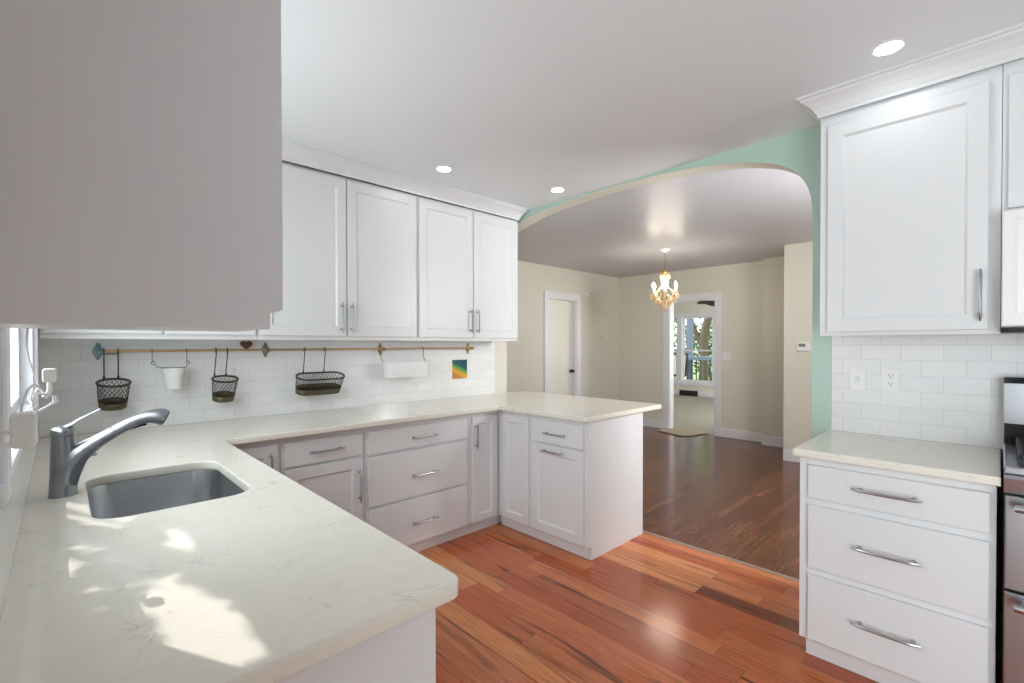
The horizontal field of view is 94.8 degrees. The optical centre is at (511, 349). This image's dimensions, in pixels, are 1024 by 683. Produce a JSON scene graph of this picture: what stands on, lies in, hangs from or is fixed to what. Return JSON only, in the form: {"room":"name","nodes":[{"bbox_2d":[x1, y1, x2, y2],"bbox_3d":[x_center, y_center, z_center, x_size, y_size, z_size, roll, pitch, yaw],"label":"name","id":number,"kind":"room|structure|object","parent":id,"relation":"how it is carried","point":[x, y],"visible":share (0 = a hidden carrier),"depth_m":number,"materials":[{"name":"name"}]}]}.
{"room":"kitchen","nodes":[
{"label":"kitchen","id":0,"kind":"room"},
{"bbox_2d":[38,329,506,437],"bbox_3d":[-1.252,0.070,3.360,3.235,2.520,0.120,-1,1,-44],"label":"wall","id":1,"kind":"structure","parent":0,"point":[500,346],"depth_m":4.38,"materials":[{"name":"beige paint"}]},
{"bbox_2d":[40,329,256,339],"bbox_3d":[-1.836,-0.572,2.441,0.866,1.037,0.372,-1,1,-44],"label":"upper cabinet","id":2,"kind":"object","parent":1,"relation":"attached to","point":[44,333],"visible":0.07,"depth_m":2.29,"materials":[{"name":"white paint"}]},
{"bbox_2d":[38,338,494,437],"bbox_3d":[-1.220,0.173,3.303,2.960,0.486,0.006,-1,1,-44],"label":"wall tile","id":3,"kind":"structure","parent":1,"relation":"attached to","point":[266,387],"depth_m":2.90,"materials":[{"name":"white tile"}]},
{"bbox_2d":[227,364,240,382],"bbox_3d":[-1.679,0.143,2.853,0.072,0.115,0.008,-1,1,-44],"label":"power outlet","id":4,"kind":"object","parent":3,"relation":"attached to","point":[233,369],"visible":0.8,"depth_m":2.85,"materials":[{"name":"white plastic"}]},
{"bbox_2d":[92,343,473,359],"bbox_3d":[-1.227,-0.001,3.240,2.478,0.094,0.072,-1,1,-44],"label":"rail","id":5,"kind":"object","parent":3,"relation":"attached to","point":[97,350],"visible":0.97,"depth_m":2.92,"materials":[{"name":"gold metal"}]},
{"bbox_2d":[95,348,131,410],"bbox_3d":[-2.017,0.150,2.386,0.142,0.316,0.150,-1,1,-44],"label":"wire basket","id":6,"kind":"object","parent":5,"relation":"hanging from","point":[114,403],"visible":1,"depth_m":2.39,"materials":[{"name":"brown metal"}]},
{"bbox_2d":[98,397,126,410],"bbox_3d":[-2.032,0.278,2.400,0.115,0.060,0.112,-1,1,-44],"label":"tray","id":7,"kind":"object","parent":6,"relation":"on","point":[112,403],"depth_m":2.38,"materials":[{"name":"brown metal"}]},
{"bbox_2d":[151,348,189,388],"bbox_3d":[-1.841,0.102,2.551,0.176,0.220,0.131,-1,1,-44],"label":"pail","id":8,"kind":"object","parent":5,"relation":"hanging from","point":[173,377],"visible":1,"depth_m":2.52,"materials":[{"name":"white ceramic"}]},
{"bbox_2d":[211,348,238,402],"bbox_3d":[-1.664,0.146,2.731,0.138,0.316,0.142,-1,1,-44],"label":"wire basket","id":9,"kind":"object","parent":5,"relation":"hanging from","point":[222,396],"visible":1,"depth_m":2.73,"materials":[{"name":"brown metal"}]},
{"bbox_2d":[212,391,234,402],"bbox_3d":[-1.678,0.275,2.744,0.115,0.059,0.107,-1,1,-44],"label":"tray","id":10,"kind":"object","parent":9,"relation":"on","point":[218,396],"depth_m":2.72,"materials":[{"name":"brown metal"}]},
{"bbox_2d":[240,341,252,348],"bbox_3d":[-1.605,-0.029,2.850,0.070,0.049,0.024,-1,1,-44],"label":"heart ornament","id":11,"kind":"object","parent":5,"relation":"on","point":[245,345],"visible":1,"depth_m":2.84,"materials":[{"name":"brown wood"}]},
{"bbox_2d":[295,347,344,395],"bbox_3d":[-1.268,0.141,3.120,0.320,0.314,0.149,-1,1,-44],"label":"wire basket","id":12,"kind":"object","parent":5,"relation":"hanging from","point":[318,388],"visible":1,"depth_m":3.12,"materials":[{"name":"brown metal"}]},
{"bbox_2d":[295,383,340,395],"bbox_3d":[-1.282,0.263,3.131,0.294,0.069,0.114,-1,1,-44],"label":"tray","id":13,"kind":"object","parent":12,"relation":"on","point":[303,389],"depth_m":3.12,"materials":[{"name":"brown metal"}]},
{"bbox_2d":[379,347,429,377],"bbox_3d":[-0.795,0.091,3.557,0.390,0.229,0.134,-1,1,-44],"label":"paper towel roll","id":14,"kind":"object","parent":5,"relation":"hanging from","point":[392,369],"visible":1,"depth_m":3.49,"materials":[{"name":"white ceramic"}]},
{"bbox_2d":[425,360,431,373],"bbox_3d":[-0.670,0.144,3.821,0.072,0.115,0.008,-1,1,-44],"label":"power outlet","id":15,"kind":"object","parent":3,"relation":"attached to","point":[430,362],"visible":0.52,"depth_m":3.83,"materials":[{"name":"white plastic"}]},
{"bbox_2d":[452,360,466,378],"bbox_3d":[-0.443,0.168,4.043,0.158,0.161,0.002,-1,1,-44],"label":"card","id":16,"kind":"object","parent":3,"relation":"attached to","point":[459,367],"visible":1,"depth_m":4.04,"materials":[{"name":"multicoloured paper"}]},
{"bbox_2d":[257,162,416,340],"bbox_3d":[-1.147,-0.579,3.102,1.040,1.037,0.372,-1,1,-44],"label":"upper cabinet","id":17,"kind":"object","parent":1,"relation":"attached to","point":[349,245],"visible":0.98,"depth_m":2.98,"materials":[{"name":"white paint"}]},
{"bbox_2d":[416,196,517,340],"bbox_3d":[-0.407,-0.588,3.812,1.008,1.037,0.372,-1,1,-44],"label":"upper cabinet","id":18,"kind":"object","parent":1,"relation":"attached to","point":[467,259],"visible":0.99,"depth_m":3.66,"materials":[{"name":"white paint"}]},
{"bbox_2d":[282,139,528,220],"bbox_3d":[-1.063,-1.143,3.138,2.981,0.090,0.405,-1,1,-44],"label":"trim","id":19,"kind":"structure","parent":18,"relation":"attached to","point":[292,152],"depth_m":3.16,"materials":[{"name":"white paint"}]},
{"bbox_2d":[507,261,618,399],"bbox_3d":[0.399,0.031,6.856,4.220,2.520,0.120,-1,1,-44],"label":"wall","id":20,"kind":"structure","parent":0,"point":[599,311],"depth_m":7.34,"materials":[{"name":"beige paint"}]},
{"bbox_2d":[544,290,580,395],"bbox_3d":[0.743,0.212,7.176,0.845,2.150,0.138,-1,1,-44],"label":"door","id":21,"kind":"structure","parent":20,"relation":"in","point":[562,311],"depth_m":7.22,"materials":[{"name":"white paint"}]},
{"bbox_2d":[600,333,606,349],"bbox_3d":[1.550,-0.141,7.865,0.180,0.280,0.015,-1,1,-44],"label":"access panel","id":22,"kind":"object","parent":20,"relation":"attached to","point":[603,336],"visible":1,"depth_m":7.85,"materials":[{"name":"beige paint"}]},
{"bbox_2d":[281,0,1023,277],"bbox_3d":[1.525,-1.224,3.365,7.270,0.060,6.900,-1,1,-44],"label":"ceiling","id":23,"kind":"structure","parent":0,"point":[523,100],"depth_m":2.19,"materials":[{"name":"white paint"}]},
{"bbox_2d":[435,165,452,171],"bbox_3d":[-0.443,-1.186,3.091,0.116,0.006,0.116,-1,1,-44],"label":"recessed light","id":24,"kind":"object","parent":23,"relation":"in","point":[442,168],"visible":1,"depth_m":3.08,"materials":[{"name":"white paint"}]},
{"bbox_2d":[550,187,564,192],"bbox_3d":[0.343,-1.191,3.513,0.116,0.006,0.116,-1,1,-44],"label":"recessed light","id":25,"kind":"object","parent":23,"relation":"in","point":[555,189],"visible":1,"depth_m":3.50,"materials":[{"name":"white paint"}]},
{"bbox_2d":[650,248,679,310],"bbox_3d":[1.868,-0.843,5.736,0.356,0.753,0.383,-1,1,-44],"label":"chandelier","id":26,"kind":"object","parent":23,"relation":"hanging from","point":[664,275],"visible":1,"depth_m":5.69,"materials":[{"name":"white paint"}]},
{"bbox_2d":[870,37,907,56],"bbox_3d":[1.469,-1.175,1.833,0.116,0.006,0.116,-1,1,-44],"label":"recessed light","id":27,"kind":"object","parent":23,"relation":"in","point":[890,46],"visible":1,"depth_m":1.83,"materials":[{"name":"white paint"}]},
{"bbox_2d":[619,261,762,432],"bbox_3d":[2.882,0.023,7.230,0.120,2.520,2.780,-1,1,-44],"label":"wall","id":28,"kind":"structure","parent":0,"point":[640,319],"depth_m":6.96,"materials":[{"name":"beige paint"}]},
{"bbox_2d":[643,418,662,428],"bbox_3d":[2.162,1.212,7.897,0.016,0.130,0.835,-1,1,-44],"label":"baseboard","id":29,"kind":"structure","parent":28,"relation":"attached to","point":[646,422],"depth_m":7.71,"materials":[{"name":"white paint"}]},
{"bbox_2d":[663,291,721,436],"bbox_3d":[2.816,0.213,7.292,0.143,2.140,0.930,-1,1,-44],"label":"door frame","id":30,"kind":"structure","parent":28,"relation":"in","point":[668,316],"depth_m":7.34,"materials":[{"name":"white paint"}]},
{"bbox_2d":[723,352,730,359],"bbox_3d":[3.145,0.097,6.864,0.009,0.120,0.120,-1,1,-44],"label":"light switch","id":31,"kind":"object","parent":28,"relation":"attached to","point":[726,355],"visible":1,"depth_m":6.86,"materials":[{"name":"white plastic"}]},
{"bbox_2d":[721,428,761,441],"bbox_3d":[3.303,1.223,6.708,0.016,0.130,0.600,-1,1,-44],"label":"baseboard","id":32,"kind":"structure","parent":28,"relation":"attached to","point":[727,433],"depth_m":6.71,"materials":[{"name":"white paint"}]},
{"bbox_2d":[673,395,713,434],"bbox_3d":[3.343,1.271,10.469,5.150,0.056,7.000,-1,1,-44],"label":"floor","id":33,"kind":"structure","parent":0,"point":[690,412],"depth_m":9.24,"materials":[{"name":"beige"}]},
{"bbox_2d":[674,300,714,392],"bbox_3d":[5.098,-0.031,12.142,0.120,2.520,6.800,-1,1,-44],"label":"wall","id":34,"kind":"structure","parent":0,"point":[680,307],"depth_m":12.38,"materials":[{"name":"beige paint"}]},
{"bbox_2d":[680,390,697,395],"bbox_3d":[4.688,1.150,12.445,0.036,0.137,0.490,-1,1,-44],"label":"air vent","id":35,"kind":"object","parent":34,"relation":"in","point":[682,392],"visible":1,"depth_m":12.43,"materials":[{"name":"brown metal"}]},
{"bbox_2d":[680,391,695,394],"bbox_3d":[4.676,1.149,12.434,0.004,0.095,0.430,-1,1,-44],"label":"grille","id":36,"kind":"object","parent":35,"relation":"attached to","point":[681,392],"depth_m":12.44,"materials":[{"name":"black metal"}]},
{"bbox_2d":[674,390,713,397],"bbox_3d":[5.051,1.169,12.107,0.016,0.120,6.800,-1,1,-44],"label":"baseboard","id":37,"kind":"structure","parent":34,"relation":"attached to","point":[676,392],"depth_m":12.19,"materials":[{"name":"white paint"}]},
{"bbox_2d":[674,312,714,386],"bbox_3d":[4.566,-0.006,12.657,0.134,1.900,2.040,-1,1,-44],"label":"window","id":38,"kind":"structure","parent":34,"relation":"in","point":[680,352],"depth_m":12.59,"materials":[{"name":"white paint"}]},
{"bbox_2d":[418,426,1000,682],"bbox_3d":[1.528,1.350,3.392,7.270,0.050,6.900,-1,1,-44],"label":"floor","id":39,"kind":"structure","parent":0,"point":[526,608],"depth_m":2.58,"materials":[{"name":"brown wood"}]},
{"bbox_2d":[233,439,279,472],"bbox_3d":[-1.496,0.897,2.580,0.260,0.882,0.653,-1,1,-44],"label":"base cabinet","id":40,"kind":"object","parent":39,"relation":"on","point":[266,452],"visible":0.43,"depth_m":2.40,"materials":[{"name":"white paint"}]},
{"bbox_2d":[280,428,363,520],"bbox_3d":[-1.233,0.894,2.833,0.465,0.882,0.653,-1,1,-44],"label":"base cabinet","id":41,"kind":"object","parent":39,"relation":"on","point":[330,465],"visible":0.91,"depth_m":2.65,"materials":[{"name":"white paint"}]},
{"bbox_2d":[276,608,435,682],"bbox_3d":[-0.950,0.909,1.363,0.628,0.882,1.790,-1,1,-44],"label":"base cabinet","id":42,"kind":"object","parent":39,"relation":"on","point":[406,652],"visible":0.02,"depth_m":0.82,"materials":[{"name":"white paint"}]},
{"bbox_2d":[364,414,467,551],"bbox_3d":[-0.780,0.889,3.267,0.786,0.882,0.653,-1,1,-44],"label":"base cabinet","id":43,"kind":"object","parent":39,"relation":"on","point":[416,472],"visible":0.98,"depth_m":3.04,"materials":[{"name":"white paint"}]},
{"bbox_2d":[465,410,497,534],"bbox_3d":[-0.379,0.884,3.652,0.322,0.882,0.653,-1,1,-44],"label":"base cabinet","id":44,"kind":"object","parent":39,"relation":"on","point":[483,426],"visible":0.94,"depth_m":3.43,"materials":[{"name":"white paint"}]},
{"bbox_2d":[498,410,534,536],"bbox_3d":[0.039,0.882,3.851,0.665,0.882,0.945,-1,1,-44],"label":"base cabinet","id":45,"kind":"object","parent":39,"relation":"on","point":[514,429],"visible":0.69,"depth_m":3.40,"materials":[{"name":"white paint"}]},
{"bbox_2d":[0,391,660,682],"bbox_3d":[-0.211,0.439,2.526,3.340,0.032,2.512,-1,1,-44],"label":"countertop","id":46,"kind":"structure","parent":45,"relation":"on","point":[270,581],"depth_m":0.93,"materials":[{"name":"beige stone"}]},
{"bbox_2d":[47,408,169,498],"bbox_3d":[-1.252,0.308,1.477,0.294,0.254,0.068,-1,1,-37],"label":"kitchen faucet","id":47,"kind":"object","parent":46,"relation":"on","point":[67,461],"visible":1,"depth_m":1.41,"materials":[{"name":"silver metal"}]},
{"bbox_2d":[87,469,244,518],"bbox_3d":[-1.115,0.568,1.522,0.411,0.202,0.593,-1,1,-44],"label":"sink","id":48,"kind":"object","parent":46,"relation":"in","point":[155,493],"visible":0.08,"depth_m":1.72,"materials":[{"name":"silver metal"}]},
{"bbox_2d":[531,412,642,559],"bbox_3d":[0.525,0.886,3.323,0.705,0.882,0.486,-1,1,-44],"label":"base cabinet","id":49,"kind":"object","parent":39,"relation":"on","point":[587,478],"visible":1,"depth_m":3.11,"materials":[{"name":"white paint"}]},
{"bbox_2d":[657,427,708,435],"bbox_3d":[2.623,1.272,7.283,0.600,0.010,0.640,-1,1,-44],"label":"carpet remnant","id":50,"kind":"object","parent":39,"relation":"on","point":[675,430],"visible":1,"depth_m":7.28,"materials":[{"name":"beige carpet"}]},
{"bbox_2d":[643,530,798,582],"bbox_3d":[0.846,1.322,3.548,0.038,0.006,2.530,-1,1,-44],"label":"trim","id":51,"kind":"structure","parent":39,"relation":"on","point":[644,531],"depth_m":3.00,"materials":[{"name":"brown wood"}]},
{"bbox_2d":[799,457,997,682],"bbox_3d":[1.652,0.899,2.019,0.639,0.882,0.597,-1,1,-44],"label":"base cabinet","id":52,"kind":"object","parent":39,"relation":"on","point":[898,574],"visible":0.99,"depth_m":1.80,"materials":[{"name":"white paint"}]},
{"bbox_2d":[793,430,1000,486],"bbox_3d":[1.654,0.442,2.023,0.622,0.032,0.627,-1,1,-44],"label":"countertop","id":53,"kind":"structure","parent":52,"relation":"on","point":[975,464],"depth_m":1.91,"materials":[{"name":"beige stone"}]},
{"bbox_2d":[1001,377,1023,682],"bbox_3d":[2.113,0.722,1.496,0.692,1.205,0.762,-1,1,-44],"label":"range","id":54,"kind":"object","parent":39,"relation":"on","point":[1012,636],"visible":1,"depth_m":1.56,"materials":[{"name":"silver metal"}]},
{"bbox_2d":[1003,443,1023,475],"bbox_3d":[2.107,0.403,1.486,0.538,0.025,0.762,-1,1,-44],"label":"cooktop","id":55,"kind":"object","parent":54,"relation":"in","point":[1012,467],"depth_m":1.62,"materials":[{"name":"silver metal"}]},
{"bbox_2d":[517,101,1002,660],"bbox_3d":[1.745,0.075,2.479,0.130,2.520,5.300,-1,1,-44],"label":"wall","id":56,"kind":"structure","parent":0,"point":[798,153],"depth_m":2.52,"materials":[{"name":"green paint"}]},
{"bbox_2d":[820,64,1002,336],"bbox_3d":[1.755,-0.578,2.096,0.358,1.027,0.594,-1,1,-44],"label":"upper cabinet","id":57,"kind":"object","parent":56,"relation":"attached to","point":[911,182],"visible":1,"depth_m":1.97,"materials":[{"name":"white paint"}]},
{"bbox_2d":[796,22,1023,127],"bbox_3d":[2.124,-1.130,1.687,0.400,0.095,1.848,-1,1,-44],"label":"trim","id":58,"kind":"structure","parent":57,"relation":"attached to","point":[1006,45],"depth_m":1.93,"materials":[{"name":"white paint"}]},
{"bbox_2d":[831,333,1023,448],"bbox_3d":[2.291,0.179,1.813,0.006,0.496,1.782,-1,1,-44],"label":"wall tile","id":59,"kind":"structure","parent":56,"relation":"attached to","point":[952,386],"depth_m":2.18,"materials":[{"name":"white tile"}]},
{"bbox_2d":[849,368,865,390],"bbox_3d":[1.742,0.150,2.369,0.017,0.115,0.072,-1,1,-44],"label":"light switch","id":60,"kind":"object","parent":59,"relation":"attached to","point":[857,376],"visible":1,"depth_m":2.37,"materials":[{"name":"white plastic"}]},
{"bbox_2d":[881,368,900,391],"bbox_3d":[1.836,0.148,2.276,0.008,0.115,0.072,-1,1,-44],"label":"power outlet","id":61,"kind":"object","parent":59,"relation":"attached to","point":[890,377],"visible":1,"depth_m":2.27,"materials":[{"name":"white plastic"}]},
{"bbox_2d":[886,373,894,378],"bbox_3d":[1.834,0.128,2.274,0.002,0.028,0.032,-1,1,-44],"label":"socket","id":62,"kind":"object","parent":61,"relation":"attached to","point":[888,375],"depth_m":2.27,"materials":[{"name":"white plastic"}]},
{"bbox_2d":[886,381,894,386],"bbox_3d":[1.834,0.167,2.275,0.002,0.028,0.032,-1,1,-44],"label":"socket","id":63,"kind":"object","parent":61,"relation":"attached to","point":[888,383],"depth_m":2.27,"materials":[{"name":"white plastic"}]},
{"bbox_2d":[1002,58,1023,210],"bbox_3d":[2.228,-0.803,1.606,0.352,0.568,0.762,-1,1,-44],"label":"upper cabinet","id":64,"kind":"object","parent":56,"relation":"attached to","point":[1013,72],"visible":0.93,"depth_m":1.76,"materials":[{"name":"white paint"}]},
{"bbox_2d":[1001,208,1023,333],"bbox_3d":[2.217,-0.288,1.603,0.380,0.453,0.756,-1,1,-44],"label":"microwave","id":65,"kind":"object","parent":64,"relation":"attached to","point":[1012,290],"visible":1,"depth_m":1.73,"materials":[{"name":"white plastic"}]},
{"bbox_2d":[762,256,783,437],"bbox_3d":[3.621,0.032,6.258,0.160,2.520,0.475,-1,1,-44],"label":"wall","id":66,"kind":"structure","parent":0,"point":[773,268],"depth_m":6.28,"materials":[{"name":"beige paint"}]},
{"bbox_2d":[761,435,782,447],"bbox_3d":[3.559,1.228,6.210,0.016,0.130,0.475,-1,1,-44],"label":"baseboard","id":67,"kind":"structure","parent":66,"relation":"attached to","point":[765,440],"depth_m":6.28,"materials":[{"name":"white paint"}]},
{"bbox_2d":[783,242,812,450],"bbox_3d":[4.303,0.044,5.099,1.020,2.520,2.138,-1,1,-44],"label":"wall","id":68,"kind":"structure","parent":0,"point":[798,258],"depth_m":5.41,"materials":[{"name":"beige paint"}]},
{"bbox_2d":[783,449,799,462],"bbox_3d":[3.897,1.242,4.789,0.016,0.130,2.038,-1,1,-44],"label":"baseboard","id":69,"kind":"structure","parent":68,"relation":"attached to","point":[788,455],"depth_m":5.46,"materials":[{"name":"white paint"}]},
{"bbox_2d":[797,342,810,350],"bbox_3d":[3.332,-0.034,5.356,0.025,0.100,0.135,-1,1,-44],"label":"thermostat","id":70,"kind":"object","parent":68,"relation":"attached to","point":[801,346],"visible":1,"depth_m":5.35,"materials":[{"name":"white plastic"}]},
{"bbox_3d":[3.340,-1.301,10.442,5.150,0.060,7.000,-1,1,-44],"label":"ceiling","id":71,"kind":"structure","parent":0,"visible":0},
{"bbox_2d":[697,301,714,305],"bbox_3d":[4.203,-1.008,8.818,1.291,0.495,1.291,-1,1,-44],"label":"ceiling fan","id":72,"kind":"object","parent":71,"relation":"hanging from","point":[711,303],"visible":0.06,"depth_m":8.83,"materials":[{"name":"black metal"}]},
{"bbox_3d":[-0.544,0.100,0.366,0.120,2.520,5.420,-1,1,-44],"label":"wall","id":73,"kind":"structure","parent":0,"visible":0},
{"bbox_2d":[0,328,38,506],"bbox_3d":[-1.414,-0.324,1.287,0.127,1.150,1.620,-1,1,-44],"label":"window","id":74,"kind":"structure","parent":73,"relation":"in","point":[16,374],"depth_m":1.49,"materials":[{"name":"white paint"}]},
{"bbox_2d":[0,412,39,618],"bbox_3d":[-1.426,0.344,1.379,0.006,0.186,2.500,-1,1,-44],"label":"wall tile","id":75,"kind":"structure","parent":73,"relation":"attached to","point":[11,515],"depth_m":1.01,"materials":[{"name":"white tile"}]},
{"bbox_2d":[0,328,59,448],"bbox_3d":[-0.822,0.060,0.798,0.049,0.186,0.306,-1,1,-38],"label":"power adapter","id":76,"kind":"object","parent":73,"relation":"attached to","point":[22,432],"visible":1,"depth_m":0.73,"materials":[{"name":"white plastic"}]},
{"bbox_2d":[0,0,282,331],"bbox_3d":[-0.545,-0.573,0.720,0.370,1.082,0.200,-1,1,-44],"label":"upper cabinet","id":77,"kind":"object","parent":73,"relation":"attached to","point":[141,140],"visible":1,"depth_m":0.63,"materials":[{"name":"white paint"}]},
{"label":"outside","id":78,"kind":"structure","parent":0,"visible":0},
{"bbox_3d":[5.418,1.376,13.847,2.680,0.170,8.000,-1,1,-44],"label":"porch deck","id":79,"kind":"object","parent":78,"visible":0},
{"bbox_2d":[674,353,687,376],"bbox_3d":[4.686,0.695,13.526,0.630,1.200,0.560,-1,1,-44],"label":"porch chair","id":80,"kind":"object","parent":79,"relation":"on","point":[686,354],"visible":0.18,"depth_m":13.54,"materials":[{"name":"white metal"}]},
{"bbox_2d":[686,319,692,379],"bbox_3d":[5.777,-0.214,15.216,0.200,2.980,0.200,-1,1,-44],"label":"porch post","id":81,"kind":"object","parent":79,"relation":"on","point":[689,321],"visible":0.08,"depth_m":15.15,"materials":[{"name":"blue paint"}]},
{"bbox_2d":[674,356,711,380],"bbox_3d":[5.510,0.691,15.246,0.100,0.970,5.300,-1,1,-44],"label":"porch railing","id":82,"kind":"object","parent":79,"relation":"on","point":[701,358],"visible":0.08,"depth_m":14.77,"materials":[{"name":"blue paint"}]},
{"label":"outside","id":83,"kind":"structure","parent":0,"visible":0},
{"bbox_2d":[675,364,711,379],"bbox_3d":[12.614,1.637,30.458,29.500,0.020,40.000,-1,1,-44],"label":"lawn","id":84,"kind":"structure","parent":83,"point":[694,376],"depth_m":30.69,"materials":[{"name":"green plant"}]},
{"bbox_2d":[674,318,711,380],"bbox_3d":[8.390,-1.748,21.709,3.774,6.984,8.100,-1,1,-36],"label":"tree","id":85,"kind":"object","parent":84,"relation":"on","point":[702,339],"visible":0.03,"depth_m":20.02,"materials":[{"name":"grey plant"}]},
{"bbox_2d":[674,322,711,380],"bbox_3d":[10.604,0.072,24.915,2.497,3.261,5.171,-1,1,-44],"label":"shrub","id":86,"kind":"object","parent":84,"relation":"on","point":[695,345],"visible":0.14,"depth_m":25.07,"materials":[{"name":"green plant"}]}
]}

